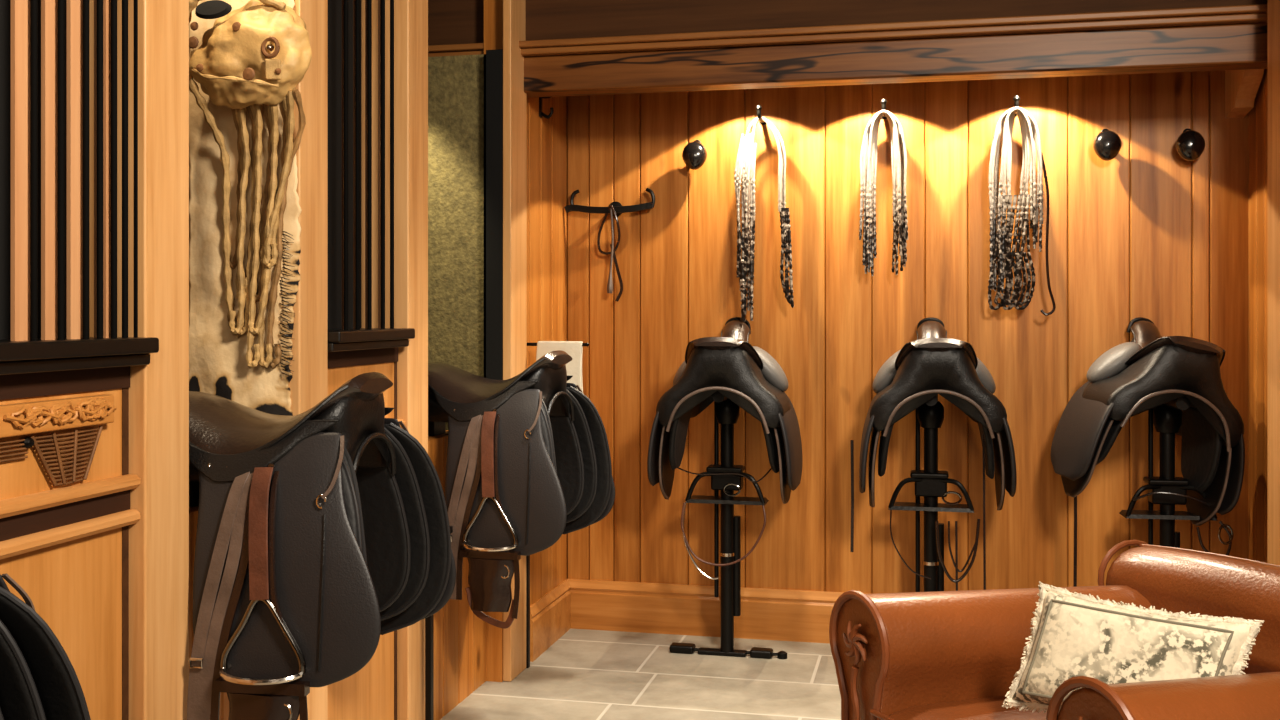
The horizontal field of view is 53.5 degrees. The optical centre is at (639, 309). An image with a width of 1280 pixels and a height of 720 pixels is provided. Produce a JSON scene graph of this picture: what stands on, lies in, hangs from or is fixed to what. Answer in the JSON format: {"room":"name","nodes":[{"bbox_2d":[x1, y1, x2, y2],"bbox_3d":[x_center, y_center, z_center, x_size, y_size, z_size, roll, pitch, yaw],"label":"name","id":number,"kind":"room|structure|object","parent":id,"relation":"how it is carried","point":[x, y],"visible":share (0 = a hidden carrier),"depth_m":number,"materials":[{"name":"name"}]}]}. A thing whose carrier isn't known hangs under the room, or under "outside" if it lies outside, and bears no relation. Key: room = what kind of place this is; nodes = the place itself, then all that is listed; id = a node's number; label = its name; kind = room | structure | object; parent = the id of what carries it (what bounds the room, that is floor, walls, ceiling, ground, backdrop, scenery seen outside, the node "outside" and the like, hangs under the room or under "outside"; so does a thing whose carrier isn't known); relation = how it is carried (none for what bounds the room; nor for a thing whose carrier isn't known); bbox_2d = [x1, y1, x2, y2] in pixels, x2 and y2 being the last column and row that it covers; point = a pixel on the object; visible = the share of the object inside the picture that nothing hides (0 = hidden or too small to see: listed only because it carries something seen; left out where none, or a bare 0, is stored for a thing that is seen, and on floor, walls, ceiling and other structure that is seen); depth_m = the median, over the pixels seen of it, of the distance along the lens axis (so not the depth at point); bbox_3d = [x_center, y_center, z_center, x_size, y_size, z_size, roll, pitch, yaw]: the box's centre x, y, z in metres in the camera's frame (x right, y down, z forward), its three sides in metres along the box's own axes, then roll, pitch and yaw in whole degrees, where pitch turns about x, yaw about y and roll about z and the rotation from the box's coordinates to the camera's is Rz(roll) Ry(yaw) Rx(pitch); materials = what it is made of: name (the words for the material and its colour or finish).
{"room":"tack room","nodes":[
{"label":"tack room","id":0,"kind":"room"},
{"bbox_2d":[189,505,228,719],"bbox_3d":[-0.916,0.830,2.698,0.070,0.840,0.440,0,0,13],"label":"wall","id":1,"kind":"structure","parent":0,"point":[193,511],"depth_m":2.58,"materials":[{"name":"brown wood"}]},
{"bbox_2d":[189,481,198,506],"bbox_3d":[-0.783,0.473,2.650,0.349,0.447,0.101,0,0,17],"label":"rack","id":2,"kind":"object","parent":1,"relation":"attached to","point":[193,485],"visible":0.02,"depth_m":2.65,"materials":[{"name":"black metal"}]},
{"bbox_2d":[428,54,485,430],"bbox_3d":[-1.180,-0.125,3.963,1.250,2.750,1.200,0,0,13],"label":"wall","id":3,"kind":"structure","parent":0,"point":[456,89],"depth_m":4.39,"materials":[{"name":"fabric"}]},
{"bbox_2d":[428,4,1266,56],"bbox_3d":[0.384,-0.900,4.264,3.445,0.044,0.195,0,0,13],"label":"trim","id":4,"kind":"structure","parent":3,"relation":"attached to","point":[1238,14],"depth_m":4.08,"materials":[{"name":"brown wood"}]},
{"bbox_2d":[428,0,566,719],"bbox_3d":[-0.504,-0.125,4.360,0.130,2.750,1.465,0,0,13],"label":"wall","id":5,"kind":"structure","parent":0,"point":[546,138],"depth_m":4.59,"materials":[{"name":"brown wood"}]},
{"bbox_2d":[486,49,502,379],"bbox_3d":[-0.483,-0.244,4.320,0.059,1.268,0.074,0,0,13],"label":"window frame","id":6,"kind":"structure","parent":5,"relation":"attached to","point":[494,58],"depth_m":4.28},
{"bbox_2d":[539,97,553,118],"bbox_3d":[-0.337,-0.753,4.660,0.063,0.101,0.028,0,0,13],"label":"coat hook","id":7,"kind":"object","parent":5,"relation":"attached to","point":[541,113],"visible":0.64,"depth_m":4.65,"materials":[{"name":"black metal"}]},
{"bbox_2d":[530,580,570,661],"bbox_3d":[-0.337,1.155,4.751,0.022,0.190,0.482,0,0,13],"label":"baseboard","id":8,"kind":"structure","parent":5,"relation":"attached to","point":[550,615],"depth_m":4.72,"materials":[{"name":"brown wood"}]},
{"bbox_2d":[527,342,588,346],"bbox_3d":[-0.295,0.120,4.433,0.246,0.016,0.016,0,0,13],"label":"towel rail","id":9,"kind":"object","parent":5,"relation":"attached to","point":[587,343],"visible":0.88,"depth_m":4.44,"materials":[{"name":"black metal"}]},
{"bbox_2d":[536,341,582,391],"bbox_3d":[-0.281,0.423,4.429,0.169,0.629,0.036,0,0,13],"label":"cloth","id":10,"kind":"object","parent":9,"relation":"hanging from","point":[574,349],"visible":0.2,"depth_m":4.41,"materials":[{"name":"white fabric"}]},
{"bbox_2d":[440,629,840,719],"bbox_3d":[0.864,1.275,1.085,7.200,0.050,7.500,0,0,13],"label":"floor","id":11,"kind":"structure","parent":0,"point":[586,674],"depth_m":4.23,"materials":[{"name":"tile"}]},
{"bbox_2d":[89,0,188,719],"bbox_3d":[-0.966,-0.125,2.410,0.160,2.750,0.143,0,0,13],"label":"post","id":12,"kind":"object","parent":11,"relation":"on","point":[159,389],"visible":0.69,"depth_m":2.35,"materials":[{"name":"brown wood"}]},
{"bbox_2d":[289,0,327,719],"bbox_3d":[-0.837,-0.125,2.977,0.160,2.750,0.140,0,0,13],"label":"post","id":13,"kind":"object","parent":11,"relation":"on","point":[308,386],"visible":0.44,"depth_m":2.96,"materials":[{"name":"brown wood"}]},
{"bbox_2d":[187,372,455,719],"bbox_3d":[-0.730,0.529,2.639,0.556,0.797,0.569,0,0,9],"label":"saddle","id":14,"kind":"object","parent":13,"relation":"attached to","point":[323,532],"visible":1,"depth_m":2.44,"materials":[{"name":"leather"}]},
{"bbox_2d":[361,0,427,719],"bbox_3d":[-0.698,-0.125,3.580,0.160,2.750,0.143,0,0,13],"label":"post","id":15,"kind":"object","parent":11,"relation":"on","point":[410,16],"visible":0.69,"depth_m":3.52,"materials":[{"name":"brown wood"}]},
{"bbox_2d":[328,347,404,719],"bbox_3d":[-0.723,0.675,3.267,0.051,1.150,0.477,0,0,13],"label":"wood panel","id":16,"kind":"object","parent":15,"relation":"attached to","point":[370,693],"depth_m":3.34,"materials":[{"name":"brown wood"}]},
{"bbox_2d":[328,0,414,351],"bbox_3d":[-0.751,-0.700,3.274,0.185,1.600,0.477,0,0,13],"label":"slatted window grille","id":17,"kind":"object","parent":15,"relation":"attached to","point":[345,332],"depth_m":3.35,"materials":[{"name":"black paint"}]},
{"bbox_2d":[425,421,529,719],"bbox_3d":[-0.470,0.747,4.004,0.345,1.006,0.908,0,0,13],"label":"rack","id":18,"kind":"object","parent":11,"relation":"on","point":[434,428],"visible":0.12,"depth_m":3.58,"materials":[{"name":"brown wood"}]},
{"bbox_2d":[428,350,614,628],"bbox_3d":[-0.420,0.523,3.909,0.556,0.797,0.569,0,0,16],"label":"saddle","id":19,"kind":"object","parent":18,"relation":"on","point":[528,461],"visible":0.99,"depth_m":3.71,"materials":[{"name":"leather"}]},
{"bbox_2d":[503,0,526,681],"bbox_3d":[-0.429,-0.125,4.355,0.030,2.750,0.174,0,0,13],"label":"post","id":20,"kind":"object","parent":11,"relation":"on","point":[514,11],"visible":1,"depth_m":4.31,"materials":[{"name":"brown wood"}]},
{"bbox_2d":[669,391,786,658],"bbox_3d":[0.313,0.764,4.606,0.316,0.972,0.331,0,0,-34],"label":"stand","id":21,"kind":"object","parent":11,"relation":"on","point":[726,412],"visible":0.96,"depth_m":4.58,"materials":[{"name":"black metal"}]},
{"bbox_2d":[647,317,802,503],"bbox_3d":[0.317,0.356,4.588,0.516,0.657,0.485,0,0,13],"label":"saddle","id":22,"kind":"object","parent":21,"relation":"on","point":[744,373],"visible":1,"depth_m":4.39,"materials":[{"name":"leather"}]},
{"bbox_2d":[678,467,771,579],"bbox_3d":[0.306,0.743,4.532,0.393,0.441,0.034,0,0,10],"label":"bridle","id":23,"kind":"object","parent":21,"relation":"hanging from","point":[686,543],"visible":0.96,"depth_m":4.53,"materials":[{"name":"brown leather"}]},
{"bbox_2d":[888,394,973,591],"bbox_3d":[1.014,0.764,4.445,0.316,0.972,0.331,0,0,-34],"label":"stand","id":24,"kind":"object","parent":11,"relation":"on","point":[930,483],"visible":0.62,"depth_m":4.42,"materials":[{"name":"black metal"}]},
{"bbox_2d":[859,317,1016,510],"bbox_3d":[1.026,0.356,4.426,0.516,0.657,0.485,0,0,10],"label":"saddle","id":25,"kind":"object","parent":24,"relation":"on","point":[930,365],"visible":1,"depth_m":4.22,"materials":[{"name":"grey leather"}]},
{"bbox_2d":[850,440,853,551],"bbox_3d":[0.751,0.658,4.496,0.013,0.397,0.004,0,0,13],"label":"strap","id":26,"kind":"object","parent":25,"relation":"hanging from","point":[851,441],"visible":1,"depth_m":4.49,"materials":[{"name":"brown leather"}]},
{"bbox_2d":[890,431,985,590],"bbox_3d":[1.023,0.759,4.366,0.323,0.730,0.022,0,0,13],"label":"bridle","id":27,"kind":"object","parent":24,"relation":"hanging from","point":[975,546],"visible":0.98,"depth_m":4.34,"materials":[{"name":"brown leather"}]},
{"bbox_2d":[829,539,1279,719],"bbox_3d":[1.000,0.894,2.494,0.935,0.712,0.890,0,0,-23],"label":"armchair","id":28,"kind":"object","parent":11,"relation":"on","point":[936,655],"visible":0.84,"depth_m":2.61,"materials":[{"name":"brown leather"}]},
{"bbox_2d":[889,695,1058,719],"bbox_3d":[0.908,0.862,2.454,0.725,0.145,0.568,0,0,-23],"label":"seat cushion","id":29,"kind":"object","parent":28,"relation":"on","point":[901,707],"depth_m":2.54,"materials":[{"name":"brown leather"}]},
{"bbox_2d":[1002,581,1263,712],"bbox_3d":[0.891,0.649,2.320,0.441,0.253,0.143,0,0,36],"label":"throw pillow","id":30,"kind":"object","parent":28,"relation":"on","point":[1075,634],"visible":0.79,"depth_m":2.30,"materials":[{"name":"beige fabric"}]},
{"bbox_2d":[1119,396,1217,547],"bbox_3d":[1.770,0.764,4.272,0.316,0.972,0.331,0,0,-38],"label":"stand","id":31,"kind":"object","parent":11,"relation":"on","point":[1166,418],"visible":0.49,"depth_m":4.25,"materials":[{"name":"black metal"}]},
{"bbox_2d":[1050,317,1244,525],"bbox_3d":[1.673,0.371,4.269,0.538,0.692,0.485,0,0,0],"label":"saddle","id":32,"kind":"object","parent":31,"relation":"on","point":[1149,371],"visible":0.98,"depth_m":4.10,"materials":[{"name":"grey leather"}]},
{"bbox_2d":[1073,496,1076,586],"bbox_3d":[1.484,0.716,4.328,0.013,0.545,0.004,0,0,13],"label":"strap","id":33,"kind":"object","parent":32,"relation":"hanging from","point":[1075,498],"visible":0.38,"depth_m":4.33,"materials":[{"name":"brown leather"}]},
{"bbox_2d":[1132,492,1233,555],"bbox_3d":[1.788,0.710,4.185,0.311,0.221,0.031,0,0,13],"label":"bridle","id":34,"kind":"object","parent":31,"relation":"hanging from","point":[1224,526],"visible":0.91,"depth_m":4.17,"materials":[{"name":"brown leather"}]},
{"bbox_2d":[1267,0,1279,565],"bbox_3d":[1.930,-0.125,3.595,0.242,2.750,0.190,0,0,13],"label":"post","id":35,"kind":"object","parent":11,"relation":"on","point":[1273,6],"visible":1,"depth_m":3.64,"materials":[{"name":"brown wood"}]},
{"bbox_3d":[-1.266,-0.125,1.100,0.160,2.750,0.140,0,0,13],"label":"post","id":36,"kind":"object","parent":11,"relation":"on","visible":0},
{"bbox_2d":[0,366,139,719],"bbox_3d":[-1.072,0.675,1.743,0.051,1.150,1.200,0,0,13],"label":"wall panel","id":37,"kind":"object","parent":36,"relation":"attached to","point":[66,547],"depth_m":2.19,"materials":[{"name":"brown wood"}]},
{"bbox_2d":[0,394,116,485],"bbox_3d":[-1.014,0.223,1.920,0.035,0.146,0.690,0,0,13],"label":"carved plaque","id":38,"kind":"object","parent":37,"relation":"attached to","point":[17,419],"visible":1,"depth_m":2.12,"materials":[{"name":"brown wood"}]},
{"bbox_2d":[30,426,102,485],"bbox_3d":[-0.969,0.248,2.150,0.006,0.090,0.183,0,0,13],"label":"basket","id":39,"kind":"object","parent":38,"relation":"on","point":[34,429],"depth_m":2.14,"materials":[{"name":"brown wood"}]},
{"bbox_3d":[-1.055,0.553,1.451,0.345,0.447,0.113,0,0,13],"label":"rack","id":40,"kind":"object","parent":37,"relation":"attached to","visible":0},
{"bbox_2d":[0,573,90,719],"bbox_3d":[-0.995,0.609,1.413,0.556,0.797,0.569,0,0,13],"label":"saddle","id":41,"kind":"object","parent":40,"relation":"on","point":[39,681],"visible":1,"depth_m":1.57,"materials":[{"name":"leather"}]},
{"bbox_2d":[0,0,158,374],"bbox_3d":[-1.098,-0.700,1.755,0.185,1.600,1.211,0,0,13],"label":"slatted window grille","id":42,"kind":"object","parent":36,"relation":"attached to","point":[44,44],"depth_m":2.17,"materials":[{"name":"black paint"}]},
{"bbox_2d":[428,0,1266,45],"bbox_3d":[0.405,-1.211,4.267,3.485,0.578,0.060,0,0,13],"label":"wall","id":43,"kind":"structure","parent":0,"point":[449,21],"depth_m":4.26,"materials":[{"name":"brown wood"}]},
{"bbox_2d":[567,70,1247,593],"bbox_3d":[0.982,-0.125,4.771,3.185,2.750,0.100,0,0,13],"label":"wall","id":44,"kind":"structure","parent":0,"point":[1159,236],"depth_m":4.73,"materials":[{"name":"brown wood"}]},
{"bbox_2d":[564,188,654,216],"bbox_3d":[-0.113,-0.418,4.935,0.362,0.106,0.071,0,0,13],"label":"bracket","id":45,"kind":"object","parent":44,"relation":"attached to","point":[619,209],"visible":0.98,"depth_m":4.91,"materials":[{"name":"black metal"}]},
{"bbox_2d":[597,205,622,301],"bbox_3d":[-0.118,-0.219,4.911,0.110,0.374,0.040,0,0,35],"label":"loop","id":46,"kind":"object","parent":45,"relation":"hanging from","point":[612,211],"visible":1,"depth_m":4.89,"materials":[{"name":"leather"}]},
{"bbox_2d":[682,140,706,169],"bbox_3d":[0.212,-0.592,4.838,0.095,0.121,0.113,0,0,13],"label":"peg","id":47,"kind":"object","parent":44,"relation":"attached to","point":[694,154],"visible":1,"depth_m":4.79,"materials":[{"name":"black metal"}]},
{"bbox_2d":[566,579,868,643],"bbox_3d":[0.920,1.155,4.723,2.483,0.190,0.022,0,0,13],"label":"baseboard","id":48,"kind":"structure","parent":44,"relation":"attached to","point":[642,607],"depth_m":4.88,"materials":[{"name":"brown wood"}]},
{"bbox_2d":[756,105,766,124],"bbox_3d":[0.454,-0.732,4.767,0.032,0.056,0.144,0,0,13],"label":"wall hook","id":49,"kind":"object","parent":44,"relation":"attached to","point":[758,107],"visible":0.77,"depth_m":4.71,"materials":[{"name":"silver metal"}]},
{"bbox_2d":[734,116,793,320],"bbox_3d":[0.463,-0.339,4.735,0.225,0.762,0.049,0,0,13],"label":"bundle","id":50,"kind":"object","parent":49,"relation":"hanging from","point":[744,171],"visible":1,"depth_m":4.73,"materials":[{"name":"fabric"}]},
{"bbox_2d":[881,99,886,118],"bbox_3d":[0.897,-0.739,4.666,0.032,0.056,0.144,0,0,13],"label":"wall hook","id":51,"kind":"object","parent":44,"relation":"attached to","point":[883,101],"visible":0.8,"depth_m":4.60,"materials":[{"name":"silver metal"}]},
{"bbox_2d":[859,110,907,275],"bbox_3d":[0.888,-0.425,4.632,0.177,0.601,0.071,0,0,13],"label":"bundle","id":52,"kind":"object","parent":51,"relation":"hanging from","point":[868,155],"visible":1,"depth_m":4.63,"materials":[{"name":"fabric"}]},
{"bbox_2d":[524,23,1266,97],"bbox_3d":[0.788,-0.817,4.190,2.505,0.123,0.120,0,0,13],"label":"beam","id":53,"kind":"structure","parent":44,"relation":"attached to","point":[1226,46],"depth_m":4.12,"materials":[{"name":"brown wood"}]},
{"bbox_2d":[1013,95,1019,115],"bbox_3d":[1.349,-0.733,4.562,0.032,0.056,0.144,0,0,13],"label":"wall hook","id":54,"kind":"object","parent":44,"relation":"attached to","point":[1016,98],"visible":0.66,"depth_m":4.50,"materials":[{"name":"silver metal"}]},
{"bbox_2d":[988,107,1055,315],"bbox_3d":[1.359,-0.350,4.524,0.233,0.740,0.072,0,0,13],"label":"bundle","id":55,"kind":"object","parent":54,"relation":"hanging from","point":[1001,254],"visible":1,"depth_m":4.52,"materials":[{"name":"fabric"}]},
{"bbox_2d":[1093,129,1121,160],"bbox_3d":[1.656,-0.587,4.508,0.095,0.121,0.113,0,0,13],"label":"peg","id":56,"kind":"object","parent":44,"relation":"attached to","point":[1107,144],"visible":1,"depth_m":4.46,"materials":[{"name":"black metal"}]},
{"bbox_2d":[1176,128,1204,160],"bbox_3d":[1.923,-0.579,4.447,0.095,0.121,0.113,0,0,13],"label":"peg","id":57,"kind":"object","parent":44,"relation":"attached to","point":[1190,144],"visible":1,"depth_m":4.40,"materials":[{"name":"black metal"}]},
{"bbox_2d":[1248,69,1266,562],"bbox_3d":[2.089,-0.125,4.082,0.080,2.750,0.850,0,0,13],"label":"wall","id":58,"kind":"structure","parent":0,"point":[1257,116],"depth_m":4.32,"materials":[{"name":"brown wood"}]},
{"bbox_2d":[1225,69,1263,117],"bbox_3d":[2.054,-0.770,4.310,0.060,0.190,0.320,0,0,13],"label":"corbel","id":59,"kind":"object","parent":58,"relation":"attached to","point":[1241,86],"visible":0.61,"depth_m":4.32,"materials":[{"name":"brown wood"}]},
{"bbox_3d":[-1.325,-0.125,2.745,0.692,2.750,0.760,0,0,13],"label":"wall niche","id":60,"kind":"object","parent":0,"visible":0},
{"bbox_2d":[189,0,301,415],"bbox_3d":[-0.912,-0.210,2.914,0.295,1.040,0.029,0,0,13],"label":"animal hide","id":61,"kind":"object","parent":60,"relation":"hanging from","point":[218,364],"visible":0.59,"depth_m":2.92,"materials":[{"name":"beige fur"}]},
{"bbox_2d":[189,0,311,367],"bbox_3d":[-0.867,-0.319,2.819,0.290,0.900,0.188,0,0,13],"label":"wall hanging","id":62,"kind":"object","parent":61,"relation":"hanging from","point":[257,54],"visible":1,"depth_m":2.83,"materials":[{"name":"fabric"}]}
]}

